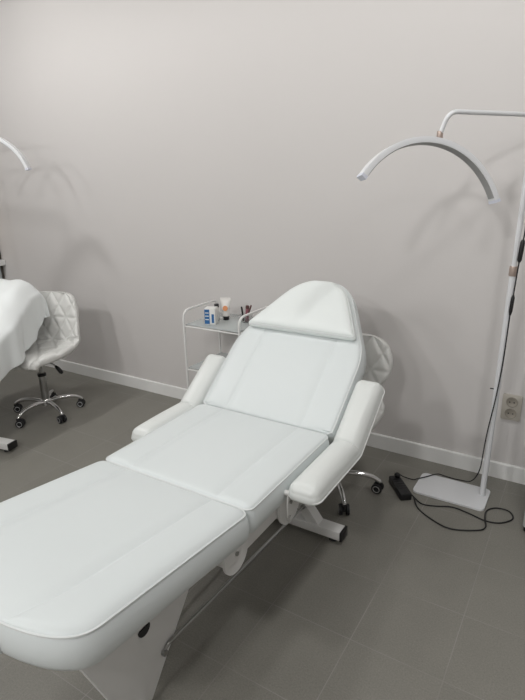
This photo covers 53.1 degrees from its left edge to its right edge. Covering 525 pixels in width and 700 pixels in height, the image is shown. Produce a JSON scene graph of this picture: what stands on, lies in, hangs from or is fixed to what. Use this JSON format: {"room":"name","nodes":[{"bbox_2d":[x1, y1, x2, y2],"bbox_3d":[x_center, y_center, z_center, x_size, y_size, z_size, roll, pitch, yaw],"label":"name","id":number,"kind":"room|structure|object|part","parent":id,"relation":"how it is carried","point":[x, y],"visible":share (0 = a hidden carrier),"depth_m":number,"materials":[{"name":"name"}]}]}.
{"room":"beauty salon","nodes":[
{"label":"beauty salon","id":0,"kind":"room"},
{"bbox_2d":[0,0,524,467],"bbox_3d":[0.077,-0.916,2.921,10.100,2.950,0.100,10,21,31],"label":"wall","id":1,"kind":"structure","parent":0,"point":[181,155],"depth_m":2.83,"materials":[{"name":"paint"}]},
{"bbox_2d":[45,359,524,484],"bbox_3d":[0.077,0.416,3.299,9.900,0.084,0.013,10,21,31],"label":"baseboard","id":2,"kind":"structure","parent":1,"relation":"attached to","point":[504,471],"depth_m":2.89,"materials":[{"name":"paint"}]},
{"bbox_2d":[500,393,522,420],"bbox_3d":[1.195,0.276,2.519,0.086,0.128,0.014,10,21,31],"label":"wall outlet","id":3,"kind":"object","parent":1,"relation":"attached to","point":[511,407],"visible":1,"depth_m":2.52,"materials":[{"name":"plastic"}]},
{"bbox_2d":[505,408,516,418],"bbox_3d":[1.193,0.305,2.525,0.052,0.052,0.004,10,21,31],"label":"socket","id":4,"kind":"object","parent":3,"relation":"attached to","point":[510,413],"depth_m":2.52,"materials":[{"name":"beige plastic"}]},
{"bbox_2d":[506,397,517,407],"bbox_3d":[1.192,0.250,2.507,0.052,0.052,0.004,10,21,31],"label":"socket","id":5,"kind":"object","parent":3,"relation":"attached to","point":[511,402],"depth_m":2.51,"materials":[{"name":"beige plastic"}]},
{"bbox_2d":[0,366,524,699],"bbox_3d":[-1.919,1.508,0.269,9.900,0.050,7.591,10,21,31],"label":"floor","id":6,"kind":"structure","parent":0,"point":[407,606],"depth_m":1.93,"materials":[{"name":"grey tile"}]},
{"bbox_2d":[0,253,5,278],"bbox_3d":[-2.495,-0.548,4.460,0.645,1.280,0.328,10,21,31],"label":"shelf unit","id":7,"kind":"object","parent":6,"relation":"on","point":[2,262],"visible":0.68,"depth_m":4.40,"materials":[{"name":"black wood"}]},
{"bbox_2d":[0,437,17,451],"bbox_3d":[-1.920,0.252,2.697,0.753,0.852,1.931,6,19,21],"label":"bed","id":8,"kind":"object","parent":6,"relation":"on","point":[6,444],"visible":0.02,"depth_m":3.00,"materials":[{"name":"white metal"}]},
{"bbox_2d":[0,279,49,381],"bbox_3d":[-1.742,-0.113,3.219,0.721,0.556,0.736,6,19,21],"label":"sheet","id":9,"kind":"object","parent":8,"relation":"on","point":[23,309],"visible":1,"depth_m":3.15,"materials":[{"name":"white fabric"}]},
{"bbox_2d":[0,137,31,170],"bbox_3d":[-1.951,-0.581,3.628,1.134,1.868,0.301,10,21,31],"label":"lamp","id":10,"kind":"object","parent":6,"relation":"on","point":[9,145],"visible":0.91,"depth_m":3.21,"materials":[{"name":"metal"}]},
{"bbox_2d":[13,291,84,427],"bbox_3d":[-1.448,0.049,3.408,0.488,0.783,0.506,3,18,14],"label":"stool","id":11,"kind":"object","parent":6,"relation":"on","point":[58,336],"visible":0.71,"depth_m":3.44,"materials":[{"name":"white leather"}]},
{"bbox_3d":[-1.566,0.344,3.517,0.215,0.058,0.029,2,18,9],"label":"leg","id":12,"kind":"part","parent":11,"relation":"part of","materials":[{"name":"silver metal"}]},
{"bbox_3d":[-1.498,0.383,3.390,0.029,0.058,0.215,8,20,26],"label":"leg","id":13,"kind":"part","parent":11,"relation":"part of","materials":[{"name":"silver metal"}]},
{"bbox_3d":[-1.351,0.373,3.412,0.215,0.058,0.029,16,25,43],"label":"leg","id":14,"kind":"part","parent":11,"relation":"part of","materials":[{"name":"silver metal"}]},
{"bbox_3d":[-1.328,0.327,3.552,0.215,0.058,0.029,-10,20,-25],"label":"leg","id":15,"kind":"part","parent":11,"relation":"part of","materials":[{"name":"silver metal"}]},
{"bbox_2d":[0,281,384,699],"bbox_3d":[-0.154,0.391,1.885,0.865,1.007,1.852,10,21,31],"label":"bed","id":16,"kind":"object","parent":6,"relation":"on","point":[100,561],"visible":1,"depth_m":1.60,"materials":[{"name":"white leather"}]},
{"bbox_2d":[0,461,248,670],"bbox_3d":[-0.468,0.514,1.401,0.628,0.179,0.676,10,21,31],"label":"cushion","id":17,"kind":"object","parent":16,"relation":"on","point":[90,555],"depth_m":1.28,"materials":[{"name":"white leather"}]},
{"bbox_3d":[-0.307,0.817,1.500,0.034,0.440,0.567,10,21,31],"label":"pedestal plate","id":18,"kind":"part","parent":16,"relation":"part of","materials":[{"name":"white metal"}]},
{"bbox_3d":[-0.340,0.192,2.251,0.115,0.215,0.559,10,21,31],"label":"armrest","id":19,"kind":"part","parent":16,"relation":"part of","materials":[{"name":"leather"}]},
{"bbox_2d":[107,404,328,532],"bbox_3d":[-0.150,0.383,1.895,0.624,0.102,0.558,10,21,31],"label":"seat cushion","id":20,"kind":"object","parent":16,"relation":"on","point":[246,460],"depth_m":1.81,"materials":[{"name":"white leather"}]},
{"bbox_3d":[-0.057,0.767,1.876,0.020,0.054,0.881,10,21,31],"label":"tie rod","id":21,"kind":"part","parent":16,"relation":"part of","materials":[{"name":"silver metal"}]},
{"bbox_3d":[-0.079,0.609,1.542,0.008,0.100,0.120,10,21,31],"label":"hinge plate","id":22,"kind":"part","parent":16,"relation":"part of","materials":[{"name":"white metal"}]},
{"bbox_3d":[-0.171,0.485,1.890,0.530,0.077,0.600,10,21,31],"label":"seat frame","id":23,"kind":"part","parent":16,"relation":"part of","materials":[{"name":"white metal"}]},
{"bbox_2d":[204,286,365,443],"bbox_3d":[0.160,0.004,2.306,0.629,0.520,0.632,10,21,31],"label":"cushion","id":24,"kind":"object","parent":16,"relation":"on","point":[300,362],"depth_m":2.21,"materials":[{"name":"white leather"}]},
{"bbox_3d":[0.093,0.535,1.809,0.008,0.130,0.150,10,21,31],"label":"hinge plate","id":25,"kind":"part","parent":16,"relation":"part of","materials":[{"name":"white metal"}]},
{"bbox_2d":[249,281,355,340],"bbox_3d":[0.219,-0.195,2.349,0.523,0.193,0.256,10,21,31],"label":"pillow","id":26,"kind":"object","parent":16,"relation":"on","point":[310,310],"depth_m":2.30,"materials":[{"name":"leather"}]},
{"bbox_3d":[0.156,0.624,2.263,0.229,0.278,0.050,10,21,31],"label":"leg","id":27,"kind":"part","parent":16,"relation":"part of","materials":[{"name":"white metal"}]},
{"bbox_3d":[0.274,0.295,1.841,0.115,0.215,0.600,10,21,31],"label":"armrest","id":28,"kind":"part","parent":16,"relation":"part of","materials":[{"name":"leather"}]},
{"bbox_2d":[182,300,267,388],"bbox_3d":[-0.192,0.122,3.110,0.400,0.771,0.370,10,21,31],"label":"trolley","id":29,"kind":"object","parent":6,"relation":"on","point":[235,324],"visible":0.27,"depth_m":2.99,"materials":[{"name":"metal"}]},
{"bbox_3d":[-0.354,0.068,3.198,0.012,0.716,0.342,10,21,31],"label":"frame","id":30,"kind":"part","parent":29,"relation":"part of","materials":[{"name":"metal"}]},
{"bbox_2d":[189,352,227,369],"bbox_3d":[-0.193,0.085,3.099,0.362,0.005,0.322,10,21,31],"label":"glass shelf","id":31,"kind":"object","parent":29,"relation":"attached to","point":[197,366],"depth_m":3.10,"materials":[{"name":"clear glass"}]},
{"bbox_2d":[204,306,217,324],"bbox_3d":[-0.289,-0.196,2.967,0.063,0.093,0.055,3,18,14],"label":"carton","id":32,"kind":"object","parent":29,"relation":"on","point":[210,312],"visible":1,"depth_m":2.94,"materials":[{"name":"white cardboard"}]},
{"bbox_2d":[204,309,213,323],"bbox_3d":[-0.292,-0.195,2.968,0.056,0.085,0.054,3,18,14],"label":"print","id":33,"kind":"object","parent":32,"relation":"attached to","point":[208,313],"depth_m":2.94},
{"bbox_3d":[-0.198,-0.154,3.022,0.381,0.009,0.337,10,21,31],"label":"shelf rail","id":34,"kind":"part","parent":29,"relation":"part of","materials":[{"name":"metal"}]},
{"bbox_2d":[214,303,219,319],"bbox_3d":[-0.264,-0.221,3.040,0.031,0.095,0.031,10,21,31],"label":"bottle","id":35,"kind":"object","parent":29,"relation":"on","point":[216,304],"visible":0.46,"depth_m":3.03,"materials":[{"name":"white plastic"}]},
{"bbox_2d":[186,312,253,332],"bbox_3d":[-0.199,-0.162,3.019,0.362,0.005,0.322,10,21,31],"label":"glass shelf","id":36,"kind":"object","parent":29,"relation":"attached to","point":[231,325],"depth_m":2.95,"materials":[{"name":"clear glass"}]},
{"bbox_2d":[220,297,230,319],"bbox_3d":[-0.212,-0.239,3.037,0.049,0.130,0.047,-13,21,-32],"label":"tube","id":37,"kind":"object","parent":29,"relation":"on","point":[225,302],"visible":1,"depth_m":3.02,"materials":[{"name":"white plastic"}]},
{"bbox_2d":[240,313,252,322],"bbox_3d":[-0.090,-0.184,2.997,0.070,0.045,0.070,10,21,31],"label":"cup","id":38,"kind":"object","parent":29,"relation":"on","point":[246,319],"visible":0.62,"depth_m":2.97,"materials":[{"name":"clear glass"}]},
{"bbox_3d":[-0.031,0.123,3.005,0.012,0.716,0.342,10,21,31],"label":"frame","id":39,"kind":"part","parent":29,"relation":"part of","materials":[{"name":"metal"}]},
{"bbox_2d":[329,333,392,514],"bbox_3d":[0.344,0.327,2.489,0.470,0.738,0.501,8,20,26],"label":"stool","id":40,"kind":"object","parent":6,"relation":"on","point":[379,358],"visible":0.16,"depth_m":2.49,"materials":[{"name":"white leather"}]},
{"bbox_3d":[0.358,0.643,2.448,0.029,0.058,0.215,-3,18,-5],"label":"leg","id":41,"kind":"part","parent":40,"relation":"part of","materials":[{"name":"silver metal"}]},
{"bbox_3d":[0.468,0.611,2.543,0.215,0.058,0.029,2,18,12],"label":"leg","id":42,"kind":"part","parent":40,"relation":"part of","materials":[{"name":"silver metal"}]},
{"bbox_2d":[389,472,411,500],"bbox_3d":[0.667,0.659,2.547,0.056,0.055,0.170,-3,18,-6],"label":"power adapter","id":43,"kind":"object","parent":6,"relation":"on","point":[400,488],"visible":1,"depth_m":2.53,"materials":[{"name":"black plastic"}]},
{"bbox_2d":[356,109,524,510],"bbox_3d":[0.719,-0.057,2.123,0.745,1.676,0.355,-17,24,-41],"label":"lamp","id":44,"kind":"object","parent":6,"relation":"on","point":[466,495],"visible":1,"depth_m":2.15,"materials":[{"name":"metal"}]},
{"bbox_2d":[370,142,493,198],"bbox_3d":[0.605,-0.639,1.891,0.520,0.203,0.056,-6,18,-15],"label":"diffuser","id":45,"kind":"object","parent":44,"relation":"attached to","point":[465,155],"depth_m":1.90,"materials":[{"name":"white plastic"}]},
{"bbox_3d":[0.913,0.681,2.537,0.326,0.009,0.194,10,21,31],"label":"plate","id":46,"kind":"part","parent":44,"relation":"part of","materials":[{"name":"metal"}]},
{"bbox_2d":[400,230,524,481],"bbox_3d":[0.886,-0.096,2.356,0.438,1.600,0.152,7,20,25],"label":"cable","id":47,"kind":"object","parent":44,"relation":"attached to","point":[522,243],"visible":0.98,"depth_m":2.22,"materials":[{"name":"black plastic"}]},
{"bbox_2d":[517,240,524,262],"bbox_3d":[1.035,-0.396,2.101,0.022,0.090,0.018,10,21,31],"label":"switch","id":48,"kind":"object","parent":47,"relation":"attached to","point":[521,248],"depth_m":2.10,"materials":[{"name":"black plastic"}]},
{"bbox_3d":[0.840,-0.829,1.919,0.436,0.087,0.039,-7,19,-16],"label":"arm","id":49,"kind":"part","parent":44,"relation":"part of","materials":[{"name":"metal"}]},
{"bbox_2d":[412,495,513,530],"bbox_3d":[0.892,0.740,2.346,0.441,0.016,0.216,4,19,15],"label":"cord","id":50,"kind":"object","parent":6,"relation":"on","point":[414,498],"visible":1,"depth_m":2.35,"materials":[{"name":"black plastic"}]}
]}

